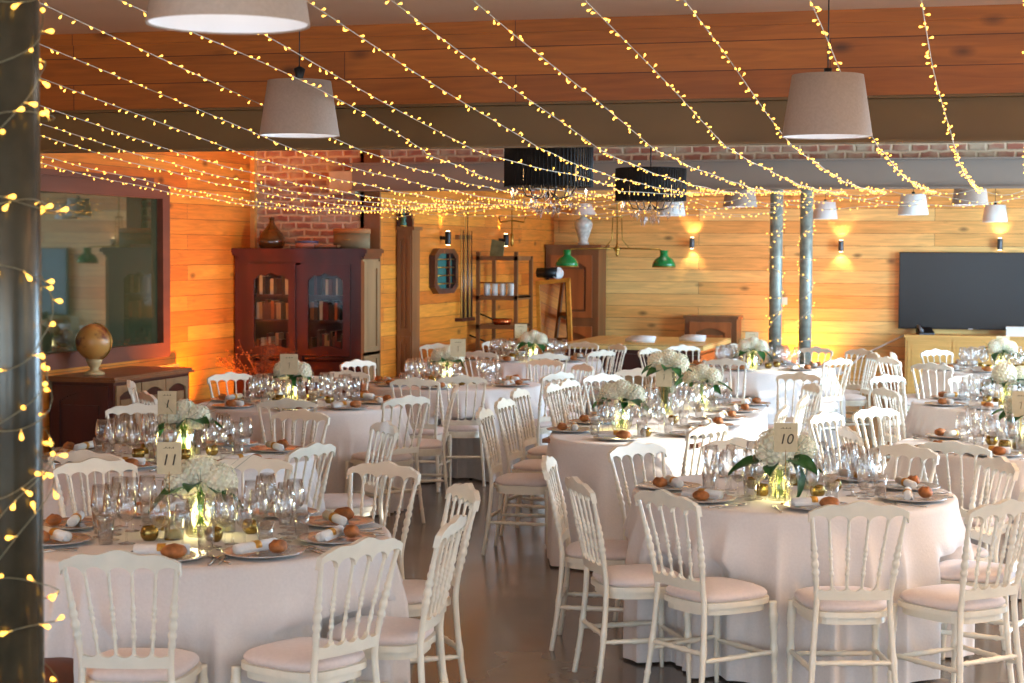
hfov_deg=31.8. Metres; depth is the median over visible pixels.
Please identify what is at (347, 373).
banquet chair
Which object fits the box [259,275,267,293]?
book
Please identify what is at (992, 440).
tealight holder
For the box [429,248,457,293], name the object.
display case
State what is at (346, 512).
bread roll
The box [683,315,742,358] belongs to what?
base cabinet
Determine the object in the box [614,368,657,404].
banquet chair
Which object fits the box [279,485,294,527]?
wine glass
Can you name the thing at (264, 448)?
charger plate
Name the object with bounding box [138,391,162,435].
banquet chair
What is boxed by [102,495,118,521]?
bowl
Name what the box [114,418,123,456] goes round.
champagne flute
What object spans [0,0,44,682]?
steel column
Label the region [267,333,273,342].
book
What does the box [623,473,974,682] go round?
tablecloth
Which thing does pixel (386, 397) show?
bread roll
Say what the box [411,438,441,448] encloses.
seat cushion
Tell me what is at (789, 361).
roll
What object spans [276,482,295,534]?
wine glass
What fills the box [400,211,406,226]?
ceramic figurine
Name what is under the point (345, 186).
trim
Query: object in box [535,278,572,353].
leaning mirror
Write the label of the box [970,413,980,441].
wine glass
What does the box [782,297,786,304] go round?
light switch
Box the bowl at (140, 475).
[137,475,156,504]
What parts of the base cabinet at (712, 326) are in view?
door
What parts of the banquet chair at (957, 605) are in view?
leg, seat frame, leg, leg, rail, crest rail, leg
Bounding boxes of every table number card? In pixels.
[157,442,180,540]
[158,391,175,441]
[280,354,297,374]
[450,339,465,356]
[515,324,526,359]
[656,365,671,414]
[745,332,758,367]
[774,423,797,504]
[996,336,1009,363]
[1012,391,1023,431]
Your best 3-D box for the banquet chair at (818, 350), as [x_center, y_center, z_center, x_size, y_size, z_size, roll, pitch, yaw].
[3.064,0.513,18.745,0.401,0.906,0.499,2,3,33]
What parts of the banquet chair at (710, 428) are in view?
leg, crest rail, leg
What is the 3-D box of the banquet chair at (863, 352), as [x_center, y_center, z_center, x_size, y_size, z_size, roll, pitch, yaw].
[3.412,0.529,18.451,0.499,0.906,0.401,-2,3,-35]
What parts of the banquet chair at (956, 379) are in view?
crest rail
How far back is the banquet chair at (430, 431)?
14.06 m
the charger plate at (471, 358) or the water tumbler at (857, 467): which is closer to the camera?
the water tumbler at (857, 467)
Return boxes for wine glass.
[90,484,110,537]
[95,419,109,440]
[102,495,119,540]
[103,482,122,535]
[105,487,121,530]
[107,418,121,455]
[110,476,129,527]
[113,415,126,451]
[114,422,128,446]
[116,490,136,544]
[125,424,139,446]
[137,475,156,526]
[140,413,154,433]
[144,430,156,462]
[149,495,169,542]
[161,480,176,522]
[174,503,190,532]
[176,493,192,520]
[202,423,216,445]
[203,492,223,547]
[214,495,234,549]
[215,413,228,449]
[217,414,231,451]
[221,420,235,442]
[231,421,242,452]
[236,501,252,539]
[239,417,252,453]
[243,480,258,503]
[248,488,268,537]
[251,375,261,403]
[254,475,273,525]
[258,473,276,523]
[273,488,292,542]
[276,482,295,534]
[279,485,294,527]
[280,494,295,538]
[285,479,304,530]
[596,399,608,431]
[602,401,614,420]
[648,399,660,432]
[652,402,664,435]
[655,407,665,434]
[667,393,678,424]
[672,395,683,426]
[684,387,694,416]
[689,389,700,418]
[703,445,719,487]
[711,453,723,490]
[718,451,734,495]
[720,449,736,493]
[731,460,745,497]
[751,454,766,499]
[783,458,800,501]
[805,464,819,486]
[822,455,838,481]
[840,444,856,487]
[842,442,858,485]
[854,449,870,493]
[856,454,872,498]
[860,453,873,489]
[861,459,874,496]
[865,448,881,491]
[955,412,968,432]
[964,408,977,442]
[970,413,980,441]
[970,419,981,436]
[980,406,992,440]
[984,414,998,434]
[986,416,999,436]
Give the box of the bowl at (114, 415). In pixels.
[113,415,126,436]
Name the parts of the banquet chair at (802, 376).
leg, rail, crest rail, leg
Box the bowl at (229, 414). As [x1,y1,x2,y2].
[217,414,231,435]
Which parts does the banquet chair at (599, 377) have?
leg, crest rail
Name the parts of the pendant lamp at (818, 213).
lamp shade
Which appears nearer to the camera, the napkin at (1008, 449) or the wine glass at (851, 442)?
the wine glass at (851, 442)
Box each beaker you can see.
[484,283,490,295]
[491,283,497,295]
[499,284,505,295]
[507,284,513,295]
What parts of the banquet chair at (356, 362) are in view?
leg, crest rail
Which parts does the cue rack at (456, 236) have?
rail, rail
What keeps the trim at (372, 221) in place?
attached to the brick wall at (295, 225)
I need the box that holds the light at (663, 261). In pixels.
[555,201,675,267]
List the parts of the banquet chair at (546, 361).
leg, crest rail, leg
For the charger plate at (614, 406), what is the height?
0.018 m
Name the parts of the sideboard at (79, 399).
panel, door, door, door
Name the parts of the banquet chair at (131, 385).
crest rail, leg, leg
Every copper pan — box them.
[469,335,513,350]
[475,312,511,324]
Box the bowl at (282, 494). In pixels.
[280,494,295,519]
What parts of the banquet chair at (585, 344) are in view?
crest rail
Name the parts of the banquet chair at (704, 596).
leg, crest rail, rail, leg, seat frame, leg, leg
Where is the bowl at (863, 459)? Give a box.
[861,459,874,480]
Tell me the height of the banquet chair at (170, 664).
0.906 m
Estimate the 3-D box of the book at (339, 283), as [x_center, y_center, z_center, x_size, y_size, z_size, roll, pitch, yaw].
[-1.719,-0.547,17.949,0.018,0.167,0.151,1,3,16]
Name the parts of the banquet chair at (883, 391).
leg, crest rail, rail, leg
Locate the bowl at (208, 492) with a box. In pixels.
[203,492,223,524]
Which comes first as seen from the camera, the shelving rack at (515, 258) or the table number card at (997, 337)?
the table number card at (997, 337)
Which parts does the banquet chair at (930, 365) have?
leg, crest rail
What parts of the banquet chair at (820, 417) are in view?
leg, crest rail, rail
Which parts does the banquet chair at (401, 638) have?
seat frame, leg, rail, crest rail, leg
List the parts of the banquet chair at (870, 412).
leg, crest rail, rail, leg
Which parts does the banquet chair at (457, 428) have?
leg, rail, crest rail, seat frame, leg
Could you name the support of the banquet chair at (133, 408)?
on the floor
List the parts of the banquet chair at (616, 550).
crest rail, leg, leg, rail, seat frame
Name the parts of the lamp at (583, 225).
lamp shade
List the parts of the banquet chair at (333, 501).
seat frame, leg, rail, crest rail, leg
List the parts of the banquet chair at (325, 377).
crest rail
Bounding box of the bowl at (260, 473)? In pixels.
[258,473,276,501]
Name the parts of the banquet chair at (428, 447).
seat frame, leg, leg, crest rail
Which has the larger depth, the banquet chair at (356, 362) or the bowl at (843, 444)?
the banquet chair at (356, 362)
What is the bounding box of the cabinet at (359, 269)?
[231,248,383,396]
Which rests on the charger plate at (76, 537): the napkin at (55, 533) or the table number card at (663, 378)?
the napkin at (55, 533)
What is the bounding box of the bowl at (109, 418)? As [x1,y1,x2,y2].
[107,418,121,439]
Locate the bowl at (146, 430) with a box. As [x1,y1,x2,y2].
[144,430,156,449]
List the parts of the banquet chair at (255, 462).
leg, crest rail, leg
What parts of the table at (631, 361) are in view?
frame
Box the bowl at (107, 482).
[103,482,122,513]
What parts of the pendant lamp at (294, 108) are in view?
lamp shade, cord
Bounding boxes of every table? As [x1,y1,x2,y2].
[542,404,768,447]
[561,336,730,404]
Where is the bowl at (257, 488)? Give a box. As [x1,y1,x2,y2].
[248,488,268,520]
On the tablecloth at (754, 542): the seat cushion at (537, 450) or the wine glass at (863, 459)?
the wine glass at (863, 459)
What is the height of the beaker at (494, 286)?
0.150 m
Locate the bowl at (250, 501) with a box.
[236,501,252,527]
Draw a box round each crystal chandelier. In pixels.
[504,147,593,213]
[615,147,686,222]
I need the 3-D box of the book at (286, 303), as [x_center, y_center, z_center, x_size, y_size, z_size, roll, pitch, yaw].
[-2.236,-0.305,18.109,0.024,0.163,0.151,1,3,16]
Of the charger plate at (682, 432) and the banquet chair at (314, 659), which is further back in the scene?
the charger plate at (682, 432)
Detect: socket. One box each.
[294,66,304,77]
[824,68,831,71]
[835,367,841,374]
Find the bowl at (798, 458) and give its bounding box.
[783,458,800,483]
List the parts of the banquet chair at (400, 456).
leg, seat frame, leg, leg, rail, crest rail, leg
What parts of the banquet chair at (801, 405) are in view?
leg, leg, crest rail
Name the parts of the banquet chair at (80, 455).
leg, crest rail, leg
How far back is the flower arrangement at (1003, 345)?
17.27 m
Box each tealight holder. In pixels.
[131,448,144,457]
[140,443,152,453]
[140,525,158,540]
[152,516,168,530]
[181,449,190,459]
[185,441,196,447]
[204,526,222,541]
[205,445,218,455]
[242,519,259,533]
[306,398,314,402]
[307,393,315,397]
[324,396,333,403]
[621,420,631,427]
[640,427,651,436]
[650,408,658,416]
[668,415,678,423]
[674,398,682,405]
[692,404,702,411]
[754,483,768,495]
[765,363,771,368]
[773,361,779,366]
[790,473,796,485]
[810,484,824,495]
[827,479,841,491]
[983,395,991,401]
[985,435,997,444]
[992,398,1001,405]
[998,440,1010,446]
[1017,433,1023,442]
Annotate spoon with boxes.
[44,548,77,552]
[218,555,229,564]
[306,545,325,552]
[718,503,745,507]
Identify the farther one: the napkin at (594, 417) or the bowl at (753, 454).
the napkin at (594, 417)
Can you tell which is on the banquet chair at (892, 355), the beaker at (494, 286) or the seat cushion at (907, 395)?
the seat cushion at (907, 395)
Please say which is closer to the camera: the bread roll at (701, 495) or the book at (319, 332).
the bread roll at (701, 495)
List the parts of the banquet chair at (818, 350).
crest rail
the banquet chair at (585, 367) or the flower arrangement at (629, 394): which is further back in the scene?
the banquet chair at (585, 367)
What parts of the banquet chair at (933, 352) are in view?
crest rail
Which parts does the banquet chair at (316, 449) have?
leg, crest rail, leg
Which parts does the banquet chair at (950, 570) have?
leg, seat frame, leg, rail, crest rail, leg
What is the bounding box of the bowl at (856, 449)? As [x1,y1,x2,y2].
[854,449,870,474]
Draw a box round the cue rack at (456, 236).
[455,235,474,321]
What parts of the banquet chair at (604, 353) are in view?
seat frame, leg, rail, crest rail, leg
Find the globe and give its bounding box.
[75,322,112,374]
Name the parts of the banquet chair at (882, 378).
leg, crest rail, rail, leg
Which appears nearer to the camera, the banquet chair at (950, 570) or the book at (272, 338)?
the banquet chair at (950, 570)
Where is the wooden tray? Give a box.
[314,245,340,247]
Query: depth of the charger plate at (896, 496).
8.22 m
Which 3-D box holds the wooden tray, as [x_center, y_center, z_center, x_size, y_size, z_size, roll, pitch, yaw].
[-1.827,-0.939,17.820,0.240,0.035,0.100,1,3,16]
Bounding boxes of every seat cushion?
[86,648,198,681]
[145,433,188,439]
[243,637,364,671]
[324,493,373,508]
[327,615,433,645]
[351,450,411,461]
[402,579,448,603]
[409,426,443,435]
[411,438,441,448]
[439,424,483,431]
[495,473,546,486]
[513,418,556,427]
[513,459,542,471]
[528,445,547,455]
[546,410,577,417]
[565,388,598,394]
[565,540,627,559]
[592,564,679,586]
[666,577,766,602]
[672,395,691,396]
[768,424,807,431]
[794,586,886,611]
[808,399,837,406]
[842,389,859,393]
[844,393,865,400]
[885,427,899,434]
[891,398,916,405]
[900,584,1004,610]
[906,394,919,397]
[939,559,1016,582]
[971,543,987,558]
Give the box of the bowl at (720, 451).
[718,451,734,477]
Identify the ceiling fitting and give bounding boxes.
[498,191,525,245]
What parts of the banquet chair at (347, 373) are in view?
crest rail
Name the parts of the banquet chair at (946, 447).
leg, crest rail, rail, seat frame, leg, leg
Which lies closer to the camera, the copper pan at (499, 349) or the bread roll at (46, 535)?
the bread roll at (46, 535)
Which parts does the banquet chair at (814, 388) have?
rail, crest rail, leg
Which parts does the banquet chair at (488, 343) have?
crest rail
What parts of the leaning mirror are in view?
glass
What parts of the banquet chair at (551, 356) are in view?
leg, crest rail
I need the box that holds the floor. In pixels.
[365,390,1023,682]
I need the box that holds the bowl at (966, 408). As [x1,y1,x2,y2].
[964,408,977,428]
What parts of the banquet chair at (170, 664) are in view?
leg, crest rail, rail, seat frame, leg, leg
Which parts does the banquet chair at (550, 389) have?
leg, crest rail, leg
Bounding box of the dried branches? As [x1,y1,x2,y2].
[216,339,297,394]
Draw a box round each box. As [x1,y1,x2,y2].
[333,228,370,248]
[1006,326,1023,336]
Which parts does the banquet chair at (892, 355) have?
crest rail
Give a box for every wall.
[40,151,249,452]
[257,142,1023,247]
[360,151,553,378]
[554,188,1023,395]
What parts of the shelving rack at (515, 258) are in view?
rail, shelf, shelf, shelf, shelf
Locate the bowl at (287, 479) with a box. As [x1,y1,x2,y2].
[285,479,304,508]
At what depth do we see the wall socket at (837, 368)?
23.85 m
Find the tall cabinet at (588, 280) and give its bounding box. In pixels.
[545,245,608,340]
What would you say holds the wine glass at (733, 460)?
on the tablecloth at (754, 542)
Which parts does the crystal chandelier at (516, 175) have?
arm, arm, arm, arm, arm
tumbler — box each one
[91,508,108,533]
[93,438,104,451]
[97,518,114,544]
[102,443,114,454]
[140,501,154,523]
[141,432,152,443]
[149,442,156,458]
[164,516,183,539]
[187,438,200,454]
[196,525,214,551]
[211,511,228,523]
[216,509,234,532]
[228,496,243,519]
[231,441,243,454]
[232,433,244,450]
[256,521,273,539]
[277,500,291,524]
[293,510,309,534]
[590,419,599,434]
[636,422,647,437]
[663,418,673,432]
[679,410,688,424]
[702,472,715,489]
[743,478,757,500]
[744,463,757,480]
[746,476,760,488]
[772,476,787,495]
[803,475,817,489]
[812,463,824,482]
[824,481,838,498]
[857,467,870,486]
[873,474,887,494]
[958,425,969,441]
[996,423,1006,439]
[1012,434,1023,449]
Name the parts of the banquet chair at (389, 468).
leg, crest rail, leg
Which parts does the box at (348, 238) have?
lid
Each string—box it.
[0,0,63,635]
[0,107,68,682]
[39,2,614,199]
[40,44,578,206]
[40,105,496,208]
[40,123,459,209]
[40,135,444,211]
[40,155,405,212]
[41,78,538,207]
[41,162,386,214]
[119,0,614,197]
[263,34,692,196]
[306,0,731,195]
[374,192,887,209]
[377,197,1020,216]
[381,203,888,218]
[385,0,767,195]
[385,187,1023,205]
[388,194,1023,213]
[473,0,800,194]
[581,0,845,194]
[677,0,885,193]
[766,204,785,354]
[796,189,815,363]
[809,0,936,193]
[919,0,982,192]
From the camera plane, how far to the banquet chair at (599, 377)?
14.54 m
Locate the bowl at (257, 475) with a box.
[254,475,273,504]
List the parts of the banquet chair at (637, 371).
crest rail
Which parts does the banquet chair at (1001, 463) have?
leg, seat frame, rail, crest rail, leg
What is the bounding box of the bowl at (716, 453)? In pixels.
[711,453,723,473]
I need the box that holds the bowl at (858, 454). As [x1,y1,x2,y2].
[856,454,872,479]
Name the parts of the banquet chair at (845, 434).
leg, crest rail, leg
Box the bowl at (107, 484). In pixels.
[90,484,110,515]
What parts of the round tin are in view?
lid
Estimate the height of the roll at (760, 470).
0.043 m
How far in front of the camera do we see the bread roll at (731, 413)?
12.17 m
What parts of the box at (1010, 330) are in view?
lid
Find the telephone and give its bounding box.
[916,325,934,334]
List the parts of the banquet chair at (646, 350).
leg, crest rail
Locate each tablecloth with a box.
[43,442,325,518]
[44,508,409,682]
[189,396,412,514]
[362,378,547,482]
[454,355,605,434]
[545,397,767,571]
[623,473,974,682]
[674,363,845,447]
[884,434,1023,598]
[900,396,1023,438]
[918,365,1023,398]
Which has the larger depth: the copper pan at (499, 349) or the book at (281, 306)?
the copper pan at (499, 349)
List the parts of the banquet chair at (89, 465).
leg, crest rail, leg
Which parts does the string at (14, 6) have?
bulb, bulb, bulb, bulb, bulb, bulb, bulb, bulb, bulb, bulb, bulb, bulb, bulb, bulb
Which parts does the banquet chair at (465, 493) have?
seat frame, leg, rail, crest rail, leg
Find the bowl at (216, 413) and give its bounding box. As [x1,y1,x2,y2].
[215,413,228,433]
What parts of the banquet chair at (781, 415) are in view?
crest rail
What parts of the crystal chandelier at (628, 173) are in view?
arm, arm, arm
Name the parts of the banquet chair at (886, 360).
leg, crest rail, seat frame, leg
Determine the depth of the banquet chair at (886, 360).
17.14 m
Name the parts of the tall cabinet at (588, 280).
door, cornice, door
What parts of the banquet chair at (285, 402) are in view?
leg, crest rail, leg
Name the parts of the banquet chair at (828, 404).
seat frame, leg, rail, crest rail, leg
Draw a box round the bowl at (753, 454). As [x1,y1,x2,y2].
[751,454,766,480]
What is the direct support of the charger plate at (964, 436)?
on the tablecloth at (967, 459)
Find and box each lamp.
[146,0,309,34]
[259,31,339,138]
[536,267,563,279]
[570,203,595,244]
[657,200,684,215]
[723,190,756,206]
[782,0,872,139]
[813,189,837,218]
[898,189,927,214]
[951,189,988,204]
[982,189,1007,221]
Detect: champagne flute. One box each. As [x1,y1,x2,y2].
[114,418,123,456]
[125,477,139,531]
[149,421,158,461]
[221,415,231,453]
[225,487,239,544]
[260,475,272,529]
[262,483,276,538]
[724,445,735,490]
[818,441,828,464]
[843,445,854,490]
[846,449,858,496]
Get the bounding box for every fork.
[208,554,230,564]
[299,545,330,548]
[359,528,381,529]
[884,502,926,506]
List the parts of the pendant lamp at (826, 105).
lamp shade, cord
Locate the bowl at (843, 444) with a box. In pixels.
[840,444,856,469]
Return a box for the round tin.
[295,241,318,247]
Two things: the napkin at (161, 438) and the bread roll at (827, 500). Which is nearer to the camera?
the bread roll at (827, 500)
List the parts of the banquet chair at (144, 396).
leg, crest rail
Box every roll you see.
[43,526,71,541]
[43,530,49,542]
[46,514,61,525]
[59,448,74,451]
[63,441,74,449]
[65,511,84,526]
[73,441,95,450]
[121,457,145,464]
[125,458,138,465]
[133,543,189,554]
[134,500,149,509]
[137,501,184,513]
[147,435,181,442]
[160,543,186,558]
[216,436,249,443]
[218,393,225,399]
[222,453,254,458]
[224,399,243,405]
[225,393,242,399]
[226,400,235,406]
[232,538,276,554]
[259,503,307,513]
[263,390,286,396]
[266,441,284,450]
[269,539,286,553]
[277,439,288,447]
[308,390,334,395]
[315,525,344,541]
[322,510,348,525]
[331,401,350,407]
[334,507,353,519]
[343,525,359,537]
[350,400,360,407]
[351,392,373,397]
[373,396,383,402]
[375,376,382,381]
[383,395,391,400]
[386,379,394,384]
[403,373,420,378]
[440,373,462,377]
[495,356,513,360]
[503,356,510,360]
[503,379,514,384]
[505,375,519,380]
[507,351,525,354]
[515,380,522,384]
[557,423,566,430]
[570,422,577,430]
[573,353,582,356]
[579,414,588,421]
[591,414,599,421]
[599,430,632,436]
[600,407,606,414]
[615,430,630,438]
[652,477,667,487]
[665,475,683,487]
[681,487,723,498]
[692,490,709,500]
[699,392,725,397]
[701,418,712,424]
[713,417,722,423]
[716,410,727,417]
[728,365,749,368]
[728,411,735,416]
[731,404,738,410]
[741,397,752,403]
[741,404,748,409]
[746,466,786,473]
[752,397,760,403]
[773,359,792,362]
[790,365,803,368]
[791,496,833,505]
[819,496,839,505]
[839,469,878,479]
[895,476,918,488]
[903,487,912,499]
[907,475,919,483]
[918,486,932,497]
[934,428,945,435]
[937,397,953,403]
[938,391,946,396]
[938,398,946,404]
[943,392,964,397]
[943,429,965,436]
[958,360,976,364]
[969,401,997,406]
[972,367,993,370]
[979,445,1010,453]
[982,391,1007,396]
[983,366,991,371]
[983,402,993,407]
[992,446,1005,454]
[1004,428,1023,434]
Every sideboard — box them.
[48,366,194,451]
[904,333,1023,393]
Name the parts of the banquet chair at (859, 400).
seat frame, leg, rail, crest rail, leg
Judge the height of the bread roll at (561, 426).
0.049 m
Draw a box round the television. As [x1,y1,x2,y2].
[898,252,1023,329]
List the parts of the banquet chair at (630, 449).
leg, crest rail, leg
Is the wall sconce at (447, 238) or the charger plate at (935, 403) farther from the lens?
the wall sconce at (447, 238)
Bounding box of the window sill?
[42,363,178,388]
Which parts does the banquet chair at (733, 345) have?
crest rail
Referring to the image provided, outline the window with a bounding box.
[41,168,170,370]
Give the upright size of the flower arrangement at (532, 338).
0.325 m
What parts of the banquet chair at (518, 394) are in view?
leg, crest rail, rail, leg, seat frame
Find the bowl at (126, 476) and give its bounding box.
[110,476,129,506]
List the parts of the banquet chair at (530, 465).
leg, crest rail, rail, leg, seat frame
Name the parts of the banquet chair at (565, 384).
leg, crest rail, leg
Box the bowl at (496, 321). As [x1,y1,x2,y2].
[493,318,511,324]
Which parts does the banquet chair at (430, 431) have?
crest rail, rail, seat frame, leg, leg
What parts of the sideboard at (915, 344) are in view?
door, door, door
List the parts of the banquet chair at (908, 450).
crest rail, leg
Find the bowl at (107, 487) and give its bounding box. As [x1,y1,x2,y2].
[105,487,121,511]
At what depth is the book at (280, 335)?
18.08 m
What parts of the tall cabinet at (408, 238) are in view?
door, door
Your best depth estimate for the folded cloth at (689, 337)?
20.61 m
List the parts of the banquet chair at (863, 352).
leg, rail, crest rail, leg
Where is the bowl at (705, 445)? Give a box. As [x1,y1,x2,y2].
[703,445,719,469]
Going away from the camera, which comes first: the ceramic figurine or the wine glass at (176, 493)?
the wine glass at (176, 493)
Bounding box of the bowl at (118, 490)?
[116,490,136,521]
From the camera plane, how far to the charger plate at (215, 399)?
13.44 m
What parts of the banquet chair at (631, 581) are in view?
leg, crest rail, rail, leg, seat frame, leg, leg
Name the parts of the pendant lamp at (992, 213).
lamp shade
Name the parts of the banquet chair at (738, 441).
leg, crest rail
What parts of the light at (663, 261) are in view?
lamp shade, arm, brass stem, arm, lamp shade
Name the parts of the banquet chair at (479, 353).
leg, crest rail, leg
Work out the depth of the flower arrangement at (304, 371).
13.39 m
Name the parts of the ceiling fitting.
rod, cross arm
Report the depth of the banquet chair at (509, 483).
11.15 m
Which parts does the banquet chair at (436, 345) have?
leg, crest rail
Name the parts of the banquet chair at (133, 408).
leg, crest rail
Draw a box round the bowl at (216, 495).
[214,495,234,526]
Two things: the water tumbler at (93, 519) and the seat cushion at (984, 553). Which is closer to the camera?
the water tumbler at (93, 519)
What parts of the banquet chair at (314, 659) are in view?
leg, seat frame, leg, rail, crest rail, leg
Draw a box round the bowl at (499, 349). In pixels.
[489,341,513,350]
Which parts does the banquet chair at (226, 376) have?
leg, crest rail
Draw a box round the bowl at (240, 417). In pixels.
[239,417,252,438]
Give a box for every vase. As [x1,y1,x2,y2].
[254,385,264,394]
[574,216,592,244]
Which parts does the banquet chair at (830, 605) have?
leg, leg, seat frame, rail, crest rail, leg, leg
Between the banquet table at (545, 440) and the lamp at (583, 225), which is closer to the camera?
the banquet table at (545, 440)
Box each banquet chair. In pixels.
[48,449,124,515]
[52,457,137,517]
[59,549,208,682]
[105,403,166,443]
[127,380,188,439]
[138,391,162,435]
[207,372,254,400]
[211,455,292,507]
[230,537,402,682]
[257,398,320,484]
[271,408,329,474]
[281,442,335,511]
[303,374,351,395]
[323,370,369,395]
[324,421,398,525]
[326,515,466,682]
[339,359,376,393]
[344,395,429,523]
[347,461,420,579]
[390,377,451,492]
[402,483,480,682]
[411,384,458,508]
[420,343,454,376]
[437,375,486,486]
[464,350,498,378]
[476,407,547,555]
[481,339,516,353]
[494,397,544,535]
[510,388,547,512]
[512,371,573,456]
[525,358,563,409]
[527,352,567,409]
[541,455,627,650]
[544,383,567,426]
[546,363,594,435]
[559,379,584,422]
[564,349,615,415]
[565,476,691,682]
[568,341,598,357]
[582,373,623,414]
[605,343,626,381]
[607,441,666,621]
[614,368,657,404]
[634,489,777,682]
[638,347,673,397]
[649,356,691,397]
[668,344,699,385]
[681,422,727,475]
[702,437,761,473]
[705,358,747,398]
[715,343,750,362]
[738,405,788,469]
[768,372,821,465]
[786,394,808,472]
[786,500,909,682]
[790,383,822,472]
[797,346,832,363]
[805,358,852,453]
[807,411,846,473]
[837,426,867,470]
[842,348,873,437]
[844,352,879,444]
[852,406,899,471]
[867,443,939,482]
[868,374,906,464]
[872,387,905,457]
[876,356,916,444]
[887,498,1023,682]
[890,352,919,425]
[911,362,953,399]
[917,440,1014,600]
[920,349,953,363]
[939,488,1023,682]
[947,374,996,395]
[969,456,1019,650]
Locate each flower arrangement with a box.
[144,455,251,537]
[155,399,221,458]
[267,360,312,399]
[425,345,467,382]
[514,330,550,359]
[590,377,651,430]
[642,348,700,412]
[676,364,732,408]
[728,427,821,500]
[729,336,771,368]
[980,361,1023,405]
[983,337,1023,365]
[991,390,1023,442]
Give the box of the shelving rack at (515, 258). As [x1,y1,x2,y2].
[476,252,532,354]
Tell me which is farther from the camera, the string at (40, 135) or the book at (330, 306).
the book at (330, 306)
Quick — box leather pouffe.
[45,657,73,682]
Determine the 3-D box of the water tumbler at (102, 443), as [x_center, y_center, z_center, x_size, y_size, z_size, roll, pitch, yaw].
[-2.150,0.588,9.587,0.067,0.095,0.068,2,4,37]
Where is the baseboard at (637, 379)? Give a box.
[619,375,896,391]
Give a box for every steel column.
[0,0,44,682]
[768,190,782,361]
[798,189,812,363]
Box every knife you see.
[208,555,220,565]
[302,547,321,554]
[708,504,735,507]
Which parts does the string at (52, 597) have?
bulb, bulb, bulb, bulb, bulb, bulb, bulb, bulb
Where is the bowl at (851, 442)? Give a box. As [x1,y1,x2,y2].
[842,442,858,467]
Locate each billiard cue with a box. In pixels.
[460,231,461,317]
[462,231,463,317]
[464,200,465,317]
[466,202,468,316]
[468,231,470,316]
[470,231,472,316]
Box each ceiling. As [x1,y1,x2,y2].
[39,0,1023,34]
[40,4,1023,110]
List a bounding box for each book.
[256,276,258,293]
[256,302,258,318]
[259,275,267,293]
[259,302,264,318]
[262,304,264,318]
[263,276,270,293]
[265,299,273,318]
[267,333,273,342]
[268,302,270,318]
[269,336,274,344]
[270,279,273,293]
[271,300,279,318]
[273,278,280,293]
[274,303,275,318]
[275,332,283,344]
[276,302,283,318]
[278,303,285,318]
[279,339,285,346]
[281,275,285,294]
[285,279,287,294]
[286,303,287,319]
[310,276,313,294]
[310,302,313,319]
[310,337,316,347]
[314,275,321,294]
[314,300,322,319]
[317,304,318,319]
[317,330,324,345]
[319,301,324,319]
[320,333,327,345]
[322,279,324,294]
[323,301,330,319]
[324,334,328,345]
[325,279,327,294]
[326,302,331,319]
[328,279,331,294]
[329,305,331,319]
[329,331,334,356]
[332,279,335,294]
[332,300,339,319]
[334,302,342,319]
[335,330,341,356]
[336,278,342,294]
[337,305,342,319]
[337,341,340,356]
[341,334,342,348]
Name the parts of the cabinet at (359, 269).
door, door, shelf, shelf, cornice, door, door, panel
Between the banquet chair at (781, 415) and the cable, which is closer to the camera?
the banquet chair at (781, 415)
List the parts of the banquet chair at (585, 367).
rail, crest rail, leg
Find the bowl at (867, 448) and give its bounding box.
[865,448,881,473]
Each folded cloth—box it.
[625,335,655,342]
[679,334,705,341]
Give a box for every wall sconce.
[440,232,450,243]
[499,234,508,245]
[689,238,694,247]
[838,241,843,250]
[997,239,1002,248]
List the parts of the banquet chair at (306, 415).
leg, crest rail, leg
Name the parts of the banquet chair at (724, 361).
crest rail, leg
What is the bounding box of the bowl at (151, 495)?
[149,495,169,526]
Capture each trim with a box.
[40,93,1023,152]
[250,151,256,247]
[329,171,358,193]
[364,150,380,375]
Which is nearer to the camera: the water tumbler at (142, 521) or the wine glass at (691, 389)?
the water tumbler at (142, 521)
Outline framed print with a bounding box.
[489,239,504,255]
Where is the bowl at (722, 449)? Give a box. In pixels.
[720,449,736,474]
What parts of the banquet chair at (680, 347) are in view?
crest rail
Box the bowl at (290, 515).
[273,488,292,519]
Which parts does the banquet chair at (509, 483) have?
leg, crest rail, rail, leg, seat frame, leg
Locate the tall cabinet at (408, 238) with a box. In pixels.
[396,207,422,376]
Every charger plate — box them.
[43,455,70,461]
[43,517,105,529]
[44,532,91,546]
[52,446,107,451]
[119,507,191,517]
[130,548,207,561]
[134,439,186,445]
[137,461,156,468]
[204,440,257,446]
[210,397,249,401]
[212,403,254,407]
[221,544,303,558]
[245,507,317,517]
[250,445,301,452]
[251,394,288,398]
[274,407,313,410]
[297,531,375,544]
[300,394,337,397]
[300,515,374,527]
[326,405,368,409]
[343,395,382,399]
[360,399,383,403]
[375,383,406,386]
[421,385,452,388]
[465,357,492,360]
[491,359,519,361]
[494,383,529,386]
[496,379,530,381]
[546,426,594,432]
[554,359,581,361]
[569,418,614,423]
[590,411,633,416]
[593,435,643,440]
[609,405,650,409]
[638,481,701,490]
[644,398,661,402]
[669,430,716,436]
[674,493,735,503]
[686,422,733,426]
[693,395,729,399]
[702,414,746,419]
[716,407,758,412]
[724,368,755,370]
[729,401,770,405]
[734,469,790,477]
[767,362,796,364]
[783,501,847,510]
[785,368,815,370]
[803,364,827,367]
[826,473,887,481]
[875,481,940,490]
[879,492,946,502]
[924,401,965,405]
[925,433,975,438]
[931,395,970,399]
[939,368,966,370]
[949,363,976,365]
[964,405,1002,409]
[968,370,991,372]
[968,451,1022,456]
[972,394,1004,398]
[992,431,1015,437]
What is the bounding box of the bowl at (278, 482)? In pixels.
[276,482,295,512]
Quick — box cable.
[840,335,903,373]
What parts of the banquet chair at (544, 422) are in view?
seat frame, leg, rail, crest rail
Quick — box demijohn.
[258,217,284,247]
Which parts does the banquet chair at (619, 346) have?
crest rail, leg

